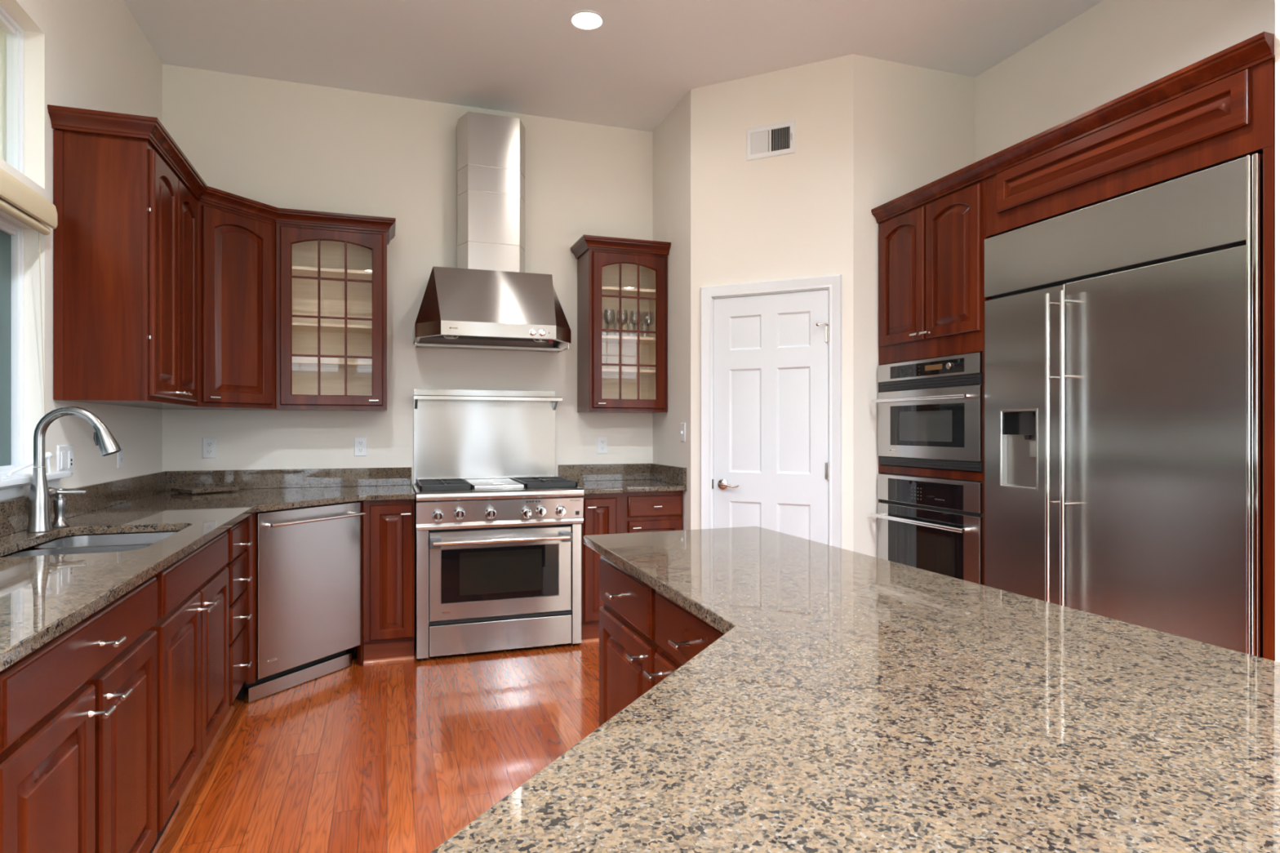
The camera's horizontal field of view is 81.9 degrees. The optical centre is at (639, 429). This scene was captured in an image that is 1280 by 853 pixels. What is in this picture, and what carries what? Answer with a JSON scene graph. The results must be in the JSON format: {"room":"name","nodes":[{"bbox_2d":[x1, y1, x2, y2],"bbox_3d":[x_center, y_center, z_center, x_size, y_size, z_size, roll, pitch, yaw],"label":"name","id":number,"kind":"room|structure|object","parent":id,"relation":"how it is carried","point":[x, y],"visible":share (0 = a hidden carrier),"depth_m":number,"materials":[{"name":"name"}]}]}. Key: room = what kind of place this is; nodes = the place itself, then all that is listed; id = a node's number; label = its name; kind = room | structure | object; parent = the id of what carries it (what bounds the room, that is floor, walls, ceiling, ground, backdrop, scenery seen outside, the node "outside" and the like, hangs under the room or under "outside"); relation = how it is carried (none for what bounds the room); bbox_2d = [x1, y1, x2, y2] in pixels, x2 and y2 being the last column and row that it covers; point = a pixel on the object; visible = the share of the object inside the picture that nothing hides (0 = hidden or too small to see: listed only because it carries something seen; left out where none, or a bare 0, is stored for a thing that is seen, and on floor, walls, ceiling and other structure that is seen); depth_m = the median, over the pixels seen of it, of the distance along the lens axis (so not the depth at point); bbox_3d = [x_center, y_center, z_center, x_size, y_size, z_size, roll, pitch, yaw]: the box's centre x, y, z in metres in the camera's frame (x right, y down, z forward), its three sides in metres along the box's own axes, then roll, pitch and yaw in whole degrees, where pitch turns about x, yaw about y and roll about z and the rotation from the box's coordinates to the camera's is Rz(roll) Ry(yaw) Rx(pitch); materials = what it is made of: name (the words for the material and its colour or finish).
{"room":"kitchen","nodes":[
{"label":"kitchen","id":0,"kind":"room"},
{"bbox_2d":[0,0,162,502],"bbox_3d":[-2.046,-0.395,2.060,0.160,3.291,4.625,0,0,-19],"label":"wall","id":1,"kind":"structure","parent":0,"point":[95,55],"depth_m":2.88,"materials":[{"name":"white paint"}]},
{"bbox_2d":[0,215,24,476],"bbox_3d":[-2.103,-0.282,2.210,0.050,0.895,0.985,0,0,-19],"label":"window","id":2,"kind":"structure","parent":1,"relation":"in","point":[11,235],"depth_m":2.64,"materials":[{"name":"white paint"}]},
{"bbox_2d":[0,168,57,414],"bbox_3d":[-1.984,-0.427,2.204,0.049,0.805,1.056,0,0,-19],"label":"roller shade","id":3,"kind":"object","parent":2,"relation":"attached to","point":[12,190],"visible":0.89,"depth_m":2.49,"materials":[{"name":"beige fabric"}]},
{"bbox_2d":[0,4,24,174],"bbox_3d":[-2.103,-1.165,2.210,0.050,0.570,0.985,0,0,-19],"label":"window","id":4,"kind":"structure","parent":1,"relation":"in","point":[15,33],"depth_m":2.64,"materials":[{"name":"white paint"}]},
{"bbox_2d":[5,452,52,476],"bbox_3d":[-2.155,0.124,2.607,0.024,0.080,0.206,0,0,-7],"label":"window crank","id":5,"kind":"object","parent":1,"relation":"in","point":[48,455],"depth_m":2.60,"materials":[{"name":"white plastic"}]},
{"bbox_2d":[0,471,71,500],"bbox_3d":[-2.034,0.195,2.233,0.115,0.068,1.205,0,0,-19],"label":"trim","id":6,"kind":"structure","parent":1,"relation":"attached to","point":[12,487],"depth_m":2.49,"materials":[{"name":"white paint"}]},
{"bbox_2d":[0,474,32,479],"bbox_3d":[-2.106,0.160,2.481,0.044,0.002,0.200,0,0,-13],"label":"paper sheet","id":7,"kind":"object","parent":6,"relation":"on","point":[16,476],"visible":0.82,"depth_m":2.49,"materials":[{"name":"white"}]},
{"bbox_2d":[57,444,73,474],"bbox_3d":[-2.235,0.120,2.876,0.011,0.116,0.146,0,0,-19],"label":"switch plate","id":8,"kind":"object","parent":1,"relation":"attached to","point":[64,452],"visible":1,"depth_m":2.87,"materials":[{"name":"white plastic"}]},
{"bbox_2d":[116,442,123,467],"bbox_3d":[-2.437,0.121,3.462,0.008,0.117,0.072,0,0,-19],"label":"outlet","id":9,"kind":"object","parent":1,"relation":"attached to","point":[119,455],"visible":0.95,"depth_m":3.46,"materials":[{"name":"white plastic"}]},
{"bbox_2d":[53,128,197,406],"bbox_3d":[-2.163,-0.627,3.213,0.362,1.035,0.816,0,0,-19],"label":"upper cabinet","id":10,"kind":"object","parent":1,"relation":"attached to","point":[125,236],"visible":0.99,"depth_m":2.85,"materials":[{"name":"brown wood"}]},
{"bbox_2d":[47,104,395,244],"bbox_3d":[-1.881,-1.163,3.635,0.569,0.072,1.924,0,0,19],"label":"crown molding","id":11,"kind":"structure","parent":10,"relation":"attached to","point":[62,117],"depth_m":3.35,"materials":[{"name":"brown wood"}]},
{"bbox_2d":[0,466,411,537],"bbox_3d":[-1.363,0.289,2.368,1.328,0.109,4.163,0,0,-19],"label":"backsplash","id":12,"kind":"structure","parent":1,"relation":"attached to","point":[14,513],"depth_m":4.15,"materials":[{"name":"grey stone"}]},
{"bbox_2d":[133,200,282,410],"bbox_3d":[-2.275,-0.627,3.921,0.609,1.035,0.633,0,0,-19],"label":"upper cabinet","id":13,"kind":"object","parent":1,"relation":"attached to","point":[237,251],"visible":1,"depth_m":3.79,"materials":[{"name":"brown wood"}]},
{"bbox_2d":[156,639,599,852],"bbox_3d":[0.910,1.275,1.044,8.400,0.050,8.185,0,0,-19],"label":"floor","id":14,"kind":"structure","parent":0,"point":[402,756],"depth_m":2.88,"materials":[{"name":"brown wood"}]},
{"bbox_2d":[0,576,157,852],"bbox_3d":[-1.432,0.813,1.508,0.637,0.875,0.903,0,0,-19],"label":"base cabinet","id":15,"kind":"object","parent":14,"relation":"on","point":[78,712],"visible":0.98,"depth_m":1.52,"materials":[{"name":"brown wood"}]},
{"bbox_2d":[0,531,228,852],"bbox_3d":[-1.734,0.813,2.387,0.637,0.875,0.950,0,0,-19],"label":"base cabinet","id":16,"kind":"object","parent":14,"relation":"on","point":[191,627],"visible":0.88,"depth_m":2.33,"materials":[{"name":"brown wood"}]},
{"bbox_2d":[0,466,415,671],"bbox_3d":[-1.363,0.304,2.368,1.328,0.140,4.163,0,0,-19],"label":"countertop","id":17,"kind":"structure","parent":16,"relation":"on","point":[42,597],"depth_m":2.63,"materials":[{"name":"brown stone"}]},
{"bbox_2d":[51,488,77,528],"bbox_3d":[-2.011,0.275,2.593,0.105,0.138,0.058,0,0,-19],"label":"soap dispenser","id":18,"kind":"object","parent":17,"relation":"on","point":[59,502],"visible":0.81,"depth_m":2.57,"materials":[{"name":"silver metal"}]},
{"bbox_2d":[26,406,121,533],"bbox_3d":[-1.928,0.133,2.523,0.268,0.421,0.092,0,0,-19],"label":"faucet","id":19,"kind":"object","parent":17,"relation":"on","point":[39,508],"visible":1,"depth_m":2.48,"materials":[{"name":"silver metal"}]},
{"bbox_2d":[2,531,177,557],"bbox_3d":[-1.716,0.476,2.337,0.406,0.200,0.681,0,0,-19],"label":"sink","id":20,"kind":"object","parent":17,"relation":"in","point":[94,544],"visible":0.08,"depth_m":2.55,"materials":[{"name":"silver metal"}]},
{"bbox_2d":[170,484,239,494],"bbox_3d":[-2.367,0.330,4.017,0.210,0.028,0.250,0,0,31],"label":"board","id":21,"kind":"object","parent":17,"relation":"on","point":[214,488],"visible":1,"depth_m":3.96,"materials":[{"name":"brown stone"}]},
{"bbox_2d":[152,706,235,852],"bbox_3d":[-1.315,1.242,1.833,0.014,0.017,3.080,0,0,-19],"label":"trim","id":22,"kind":"structure","parent":14,"relation":"on","point":[204,759],"depth_m":2.64,"materials":[{"name":"brown wood"}]},
{"bbox_2d":[224,518,252,710],"bbox_3d":[-1.956,0.813,3.036,0.637,0.875,0.418,0,0,-19],"label":"base cabinet","id":23,"kind":"object","parent":14,"relation":"on","point":[237,564],"visible":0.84,"depth_m":3.07,"materials":[{"name":"brown wood"}]},
{"bbox_2d":[246,512,255,684],"bbox_3d":[-1.764,0.763,3.347,0.035,0.774,0.033,0,0,-19],"label":"post","id":24,"kind":"object","parent":23,"relation":"attached to","point":[251,678],"visible":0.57,"depth_m":3.33,"materials":[{"name":"brown wood"}]},
{"bbox_2d":[235,502,365,702],"bbox_3d":[-1.822,0.814,3.708,0.614,0.864,0.597,0,0,26],"label":"dishwasher","id":25,"kind":"object","parent":14,"relation":"on","point":[308,559],"visible":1,"depth_m":3.56,"materials":[{"name":"grey metal"}]},
{"bbox_2d":[356,501,363,666],"bbox_3d":[-1.484,0.813,3.910,0.030,0.874,0.060,0,0,-19],"label":"post","id":26,"kind":"object","parent":14,"relation":"on","point":[359,648],"visible":0.5,"depth_m":3.89,"materials":[{"name":"brown wood"}]},
{"bbox_2d":[363,655,413,664],"bbox_3d":[-1.349,1.242,3.967,0.258,0.017,0.014,0,0,-19],"label":"trim","id":27,"kind":"structure","parent":14,"relation":"on","point":[403,658],"depth_m":3.96,"materials":[{"name":"brown wood"}]},
{"bbox_2d":[363,499,414,660],"bbox_3d":[-1.425,0.813,4.189,0.258,0.875,0.674,0,0,-19],"label":"base cabinet","id":28,"kind":"object","parent":14,"relation":"on","point":[388,526],"visible":0.88,"depth_m":3.92,"materials":[{"name":"brown wood"}]},
{"bbox_2d":[412,475,583,658],"bbox_3d":[-0.855,0.776,4.352,0.912,0.948,0.718,0,0,-19],"label":"range","id":29,"kind":"object","parent":14,"relation":"on","point":[498,559],"visible":1,"depth_m":4.08,"materials":[{"name":"grey metal"}]},
{"bbox_2d":[412,483,583,502],"bbox_3d":[-0.860,0.361,4.368,0.912,0.050,0.685,0,0,-19],"label":"cooktop","id":30,"kind":"object","parent":29,"relation":"in","point":[562,491],"depth_m":4.07,"materials":[{"name":"metal"}]},
{"bbox_2d":[581,638,599,643],"bbox_3d":[-0.236,1.242,4.349,0.240,0.017,0.014,0,0,-19],"label":"trim","id":31,"kind":"structure","parent":14,"relation":"on","point":[592,640],"depth_m":4.33,"materials":[{"name":"brown wood"}]},
{"bbox_2d":[581,493,621,639],"bbox_3d":[-0.312,0.813,4.571,0.240,0.875,0.674,0,0,-19],"label":"base cabinet","id":32,"kind":"object","parent":14,"relation":"on","point":[602,513],"visible":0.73,"depth_m":4.29,"materials":[{"name":"brown wood"}]},
{"bbox_2d":[599,555,657,727],"bbox_3d":[0.198,0.813,2.235,0.615,0.875,0.510,0,0,-19],"label":"base cabinet","id":33,"kind":"object","parent":14,"relation":"on","point":[628,646],"visible":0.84,"depth_m":2.14,"materials":[{"name":"brown wood"}]},
{"bbox_2d":[621,490,683,533],"bbox_3d":[-0.011,0.813,4.703,0.412,0.875,0.619,0,0,-19],"label":"base cabinet","id":34,"kind":"object","parent":14,"relation":"on","point":[646,511],"visible":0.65,"depth_m":4.45,"materials":[{"name":"brown wood"}]},
{"bbox_2d":[558,463,686,494],"bbox_3d":[-0.119,0.304,4.644,0.660,0.140,0.662,0,0,-19],"label":"countertop","id":35,"kind":"structure","parent":34,"relation":"on","point":[606,478],"depth_m":4.84,"materials":[{"name":"brown stone"}]},
{"bbox_2d":[642,590,724,685],"bbox_3d":[0.364,0.813,1.752,0.615,0.875,0.510,0,0,-19],"label":"base cabinet","id":36,"kind":"object","parent":14,"relation":"on","point":[681,635],"visible":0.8,"depth_m":1.75,"materials":[{"name":"brown wood"}]},
{"bbox_2d":[878,178,992,585],"bbox_3d":[1.724,0.053,3.796,0.724,2.395,0.770,0,0,-19],"label":"oven tower","id":37,"kind":"object","parent":14,"relation":"on","point":[931,299],"visible":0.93,"depth_m":3.63,"materials":[{"name":"brown wood"}]},
{"bbox_2d":[870,473,983,585],"bbox_3d":[1.637,0.604,3.763,0.582,0.724,0.736,0,0,-19],"label":"oven","id":38,"kind":"object","parent":37,"relation":"in","point":[935,525],"visible":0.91,"depth_m":3.61,"materials":[{"name":"grey metal"}]},
{"bbox_2d":[871,352,983,471],"bbox_3d":[1.602,-0.078,3.749,0.497,0.544,0.734,0,0,-19],"label":"microwave","id":39,"kind":"object","parent":37,"relation":"in","point":[931,411],"visible":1,"depth_m":3.62,"materials":[{"name":"grey metal"}]},
{"bbox_2d":[984,153,1262,657],"bbox_3d":[2.016,0.194,2.899,0.732,2.112,1.104,0,0,-19],"label":"refrigerator","id":40,"kind":"object","parent":14,"relation":"on","point":[1123,335],"visible":0.73,"depth_m":2.66,"materials":[{"name":"grey metal"}]},
{"bbox_2d":[986,54,1275,661],"bbox_3d":[2.053,0.053,2.897,0.684,2.395,1.141,0,0,-19],"label":"surround","id":41,"kind":"object","parent":14,"relation":"on","point":[1232,117],"visible":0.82,"depth_m":2.49,"materials":[{"name":"brown wood"}]},
{"bbox_3d":[0.500,0.813,0.786,1.080,0.875,1.689,0,0,26],"label":"cabinet","id":42,"kind":"object","parent":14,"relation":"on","visible":0},
{"bbox_2d":[430,526,1279,852],"bbox_3d":[0.011,0.359,1.374,1.599,0.030,2.092,0,0,-19],"label":"countertop","id":43,"kind":"structure","parent":42,"relation":"on","point":[846,701],"depth_m":0.84,"materials":[{"name":"beige stone"}]},
{"bbox_2d":[162,63,652,502],"bbox_3d":[-1.317,-0.395,4.670,2.913,3.291,0.160,0,0,-19],"label":"wall","id":44,"kind":"structure","parent":0,"point":[279,144],"depth_m":4.53,"materials":[{"name":"white paint"}]},
{"bbox_2d":[202,437,217,457],"bbox_3d":[-2.447,0.107,4.194,0.072,0.117,0.008,0,0,-19],"label":"outlet","id":45,"kind":"object","parent":44,"relation":"attached to","point":[209,444],"visible":1,"depth_m":4.19,"materials":[{"name":"white plastic"}]},
{"bbox_2d":[205,441,213,446],"bbox_3d":[-2.446,0.085,4.191,0.034,0.028,0.002,0,0,-19],"label":"socket","id":46,"kind":"object","parent":45,"relation":"attached to","point":[207,443],"depth_m":4.19,"materials":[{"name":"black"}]},
{"bbox_2d":[205,448,213,454],"bbox_3d":[-2.446,0.129,4.191,0.034,0.028,0.002,0,0,-19],"label":"socket","id":47,"kind":"object","parent":45,"relation":"attached to","point":[208,451],"depth_m":4.19,"materials":[{"name":"white plastic"}]},
{"bbox_2d":[275,222,386,411],"bbox_3d":[-1.758,-0.627,4.241,0.574,1.035,0.362,0,0,-19],"label":"upper cabinet","id":48,"kind":"object","parent":44,"relation":"attached to","point":[331,282],"visible":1,"depth_m":4.21,"materials":[{"name":"brown wood"}]},
{"bbox_2d":[292,266,372,279],"bbox_3d":[-1.771,-0.896,4.279,0.534,0.018,0.263,0,0,-19],"label":"shelf","id":49,"kind":"object","parent":48,"relation":"attached to","point":[296,270],"depth_m":4.21,"materials":[{"name":"brown wood"}]},
{"bbox_2d":[292,321,372,333],"bbox_3d":[-1.771,-0.586,4.279,0.534,0.018,0.263,0,0,-19],"label":"shelf","id":50,"kind":"object","parent":48,"relation":"attached to","point":[298,327],"depth_m":4.23,"materials":[{"name":"brown wood"}]},
{"bbox_2d":[292,360,372,368],"bbox_3d":[-1.771,-0.376,4.279,0.534,0.018,0.263,0,0,-19],"label":"shelf","id":51,"kind":"object","parent":48,"relation":"attached to","point":[295,363],"depth_m":4.21,"materials":[{"name":"brown wood"}]},
{"bbox_2d":[354,436,366,456],"bbox_3d":[-1.687,0.105,4.454,0.072,0.117,0.008,0,0,-19],"label":"outlet","id":52,"kind":"object","parent":44,"relation":"attached to","point":[360,442],"visible":1,"depth_m":4.45,"materials":[{"name":"white plastic"}]},
{"bbox_2d":[357,440,363,444],"bbox_3d":[-1.686,0.083,4.452,0.034,0.028,0.002,0,0,-19],"label":"socket","id":53,"kind":"object","parent":52,"relation":"attached to","point":[359,442],"depth_m":4.45,"materials":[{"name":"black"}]},
{"bbox_2d":[357,448,363,452],"bbox_3d":[-1.686,0.127,4.452,0.034,0.028,0.002,0,0,-19],"label":"socket","id":54,"kind":"object","parent":52,"relation":"attached to","point":[359,450],"depth_m":4.45,"materials":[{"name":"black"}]},
{"bbox_2d":[413,388,562,483],"bbox_3d":[-0.950,0.043,4.634,0.908,0.582,0.144,0,0,-19],"label":"backguard","id":55,"kind":"object","parent":44,"relation":"attached to","point":[458,433],"visible":0.95,"depth_m":4.68,"materials":[{"name":"metal"}]},
{"bbox_2d":[413,395,562,400],"bbox_3d":[-0.948,-0.192,4.629,0.908,0.025,0.133,0,0,-19],"label":"shelf","id":56,"kind":"object","parent":55,"relation":"attached to","point":[416,397],"depth_m":4.60,"materials":[{"name":"metal"}]},
{"bbox_2d":[413,111,571,354],"bbox_3d":[-0.877,-1.194,4.421,0.910,1.411,0.593,0,0,-19],"label":"range hood","id":57,"kind":"object","parent":44,"relation":"attached to","point":[489,301],"visible":1,"depth_m":4.43,"materials":[{"name":"metal"}]},
{"bbox_2d":[443,335,458,338],"bbox_3d":[-1.075,-0.528,4.198,0.084,0.020,0.084,0,0,-19],"label":"lamp","id":58,"kind":"object","parent":57,"relation":"attached to","point":[446,336],"depth_m":4.17,"materials":[{"name":"white glass"}]},
{"bbox_2d":[415,342,559,352],"bbox_3d":[-0.953,-0.511,4.642,0.890,0.017,0.110,0,0,-19],"label":"drip tray","id":59,"kind":"object","parent":57,"relation":"on","point":[482,346],"depth_m":4.64,"materials":[{"name":"metal"}]},
{"bbox_2d":[533,338,547,342],"bbox_3d":[-0.588,-0.528,4.365,0.084,0.020,0.084,0,0,-19],"label":"lamp","id":60,"kind":"object","parent":57,"relation":"attached to","point":[535,340],"depth_m":4.34,"materials":[{"name":"white glass"}]},
{"bbox_2d":[597,436,607,453],"bbox_3d":[-0.251,0.107,4.947,0.072,0.117,0.008,0,0,-19],"label":"outlet","id":61,"kind":"object","parent":44,"relation":"attached to","point":[602,441],"visible":1,"depth_m":4.94,"materials":[{"name":"white plastic"}]},
{"bbox_2d":[570,234,671,259],"bbox_3d":[-0.131,-1.163,4.806,0.578,0.072,0.350,0,0,-19],"label":"crown molding","id":62,"kind":"structure","parent":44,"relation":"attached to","point":[585,242],"depth_m":4.67,"materials":[{"name":"brown wood"}]},
{"bbox_2d":[577,248,666,413],"bbox_3d":[-0.111,-0.627,4.806,0.523,1.035,0.362,0,0,-19],"label":"upper cabinet","id":63,"kind":"object","parent":44,"relation":"attached to","point":[627,373],"visible":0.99,"depth_m":4.76,"materials":[{"name":"brown wood"}]},
{"bbox_2d":[601,285,655,297],"bbox_3d":[-0.124,-0.896,4.844,0.483,0.018,0.263,0,0,-19],"label":"shelf","id":64,"kind":"object","parent":63,"relation":"attached to","point":[613,291],"depth_m":4.78,"materials":[{"name":"brown wood"}]},
{"bbox_2d":[601,334,655,344],"bbox_3d":[-0.124,-0.586,4.844,0.483,0.018,0.263,0,0,-19],"label":"shelf","id":65,"kind":"object","parent":63,"relation":"attached to","point":[606,340],"depth_m":4.78,"materials":[{"name":"brown wood"}]},
{"bbox_2d":[601,368,655,375],"bbox_3d":[-0.124,-0.376,4.844,0.483,0.018,0.263,0,0,-19],"label":"shelf","id":66,"kind":"object","parent":63,"relation":"attached to","point":[605,371],"depth_m":4.79,"materials":[{"name":"brown wood"}]},
{"bbox_2d":[123,0,1103,132],"bbox_3d":[0.910,-2.081,1.044,8.400,0.080,8.185,0,0,-19],"label":"ceiling","id":67,"kind":"structure","parent":0,"point":[631,71],"depth_m":3.87,"materials":[{"name":"white paint"}]},
{"bbox_2d":[568,9,604,30],"bbox_3d":[-0.265,-2.037,3.678,0.176,0.006,0.176,0,0,-19],"label":"recessed light","id":68,"kind":"object","parent":67,"relation":"in","point":[585,20],"visible":1,"depth_m":3.67,"materials":[{"name":"white paint"}]},
{"bbox_2d":[652,89,690,529],"bbox_3d":[0.217,-0.395,4.841,0.100,3.291,0.833,0,0,-19],"label":"wall","id":69,"kind":"structure","parent":0,"point":[671,140],"depth_m":4.68,"materials":[{"name":"white paint"}]},
{"bbox_2d":[680,422,685,441],"bbox_3d":[0.258,0.019,4.538,0.018,0.117,0.072,0,0,-19],"label":"light switch","id":70,"kind":"object","parent":69,"relation":"attached to","point":[682,424],"visible":1,"depth_m":4.53,"materials":[{"name":"white plastic"}]},
{"bbox_2d":[690,53,853,551],"bbox_3d":[0.755,-0.395,4.266,0.952,3.291,0.100,0,0,26],"label":"wall","id":71,"kind":"structure","parent":0,"point":[786,216],"depth_m":4.20,"materials":[{"name":"white paint"}]},
{"bbox_2d":[711,289,829,544],"bbox_3d":[0.732,0.236,4.212,0.694,2.012,0.094,0,0,26],"label":"door","id":72,"kind":"structure","parent":71,"relation":"in","point":[771,464],"depth_m":4.21,"materials":[{"name":"white paint"}]},
{"bbox_2d":[746,120,795,160],"bbox_3d":[0.742,-1.646,4.208,0.285,0.182,0.016,0,0,26],"label":"air vent","id":73,"kind":"object","parent":71,"relation":"in","point":[779,139],"visible":1,"depth_m":4.21,"materials":[{"name":"white plastic"}]},
{"bbox_2d":[700,274,841,548],"bbox_3d":[0.753,0.203,4.254,0.820,2.095,0.124,0,0,26],"label":"trim","id":74,"kind":"structure","parent":71,"relation":"attached to","point":[833,283],"depth_m":4.16,"materials":[{"name":"white paint"}]},
{"bbox_2d":[853,53,974,557],"bbox_3d":[1.583,-0.395,4.210,0.929,3.291,0.100,0,0,-19],"label":"wall","id":75,"kind":"structure","parent":0,"point":[913,126],"depth_m":4.06,"materials":[{"name":"white paint"}]},
{"bbox_2d":[871,31,1274,223],"bbox_3d":[1.601,-1.169,3.148,0.046,0.072,1.917,0,0,-19],"label":"crown molding","id":76,"kind":"structure","parent":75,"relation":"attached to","point":[1255,50],"depth_m":2.76,"materials":[{"name":"brown wood"}]},
{"bbox_2d":[974,0,1275,162],"bbox_3d":[2.287,-0.395,3.437,0.100,3.291,2.019,0,0,-19],"label":"wall","id":77,"kind":"structure","parent":0,"point":[1113,49],"depth_m":3.53,"materials":[{"name":"white paint"}]},
{"bbox_2d":[1275,0,1279,662],"bbox_3d":[3.374,-0.395,2.680,2.998,3.291,0.120,0,0,-19],"label":"wall","id":78,"kind":"structure","parent":0,"point":[1277,2],"depth_m":2.25,"materials":[{"name":"white paint"}]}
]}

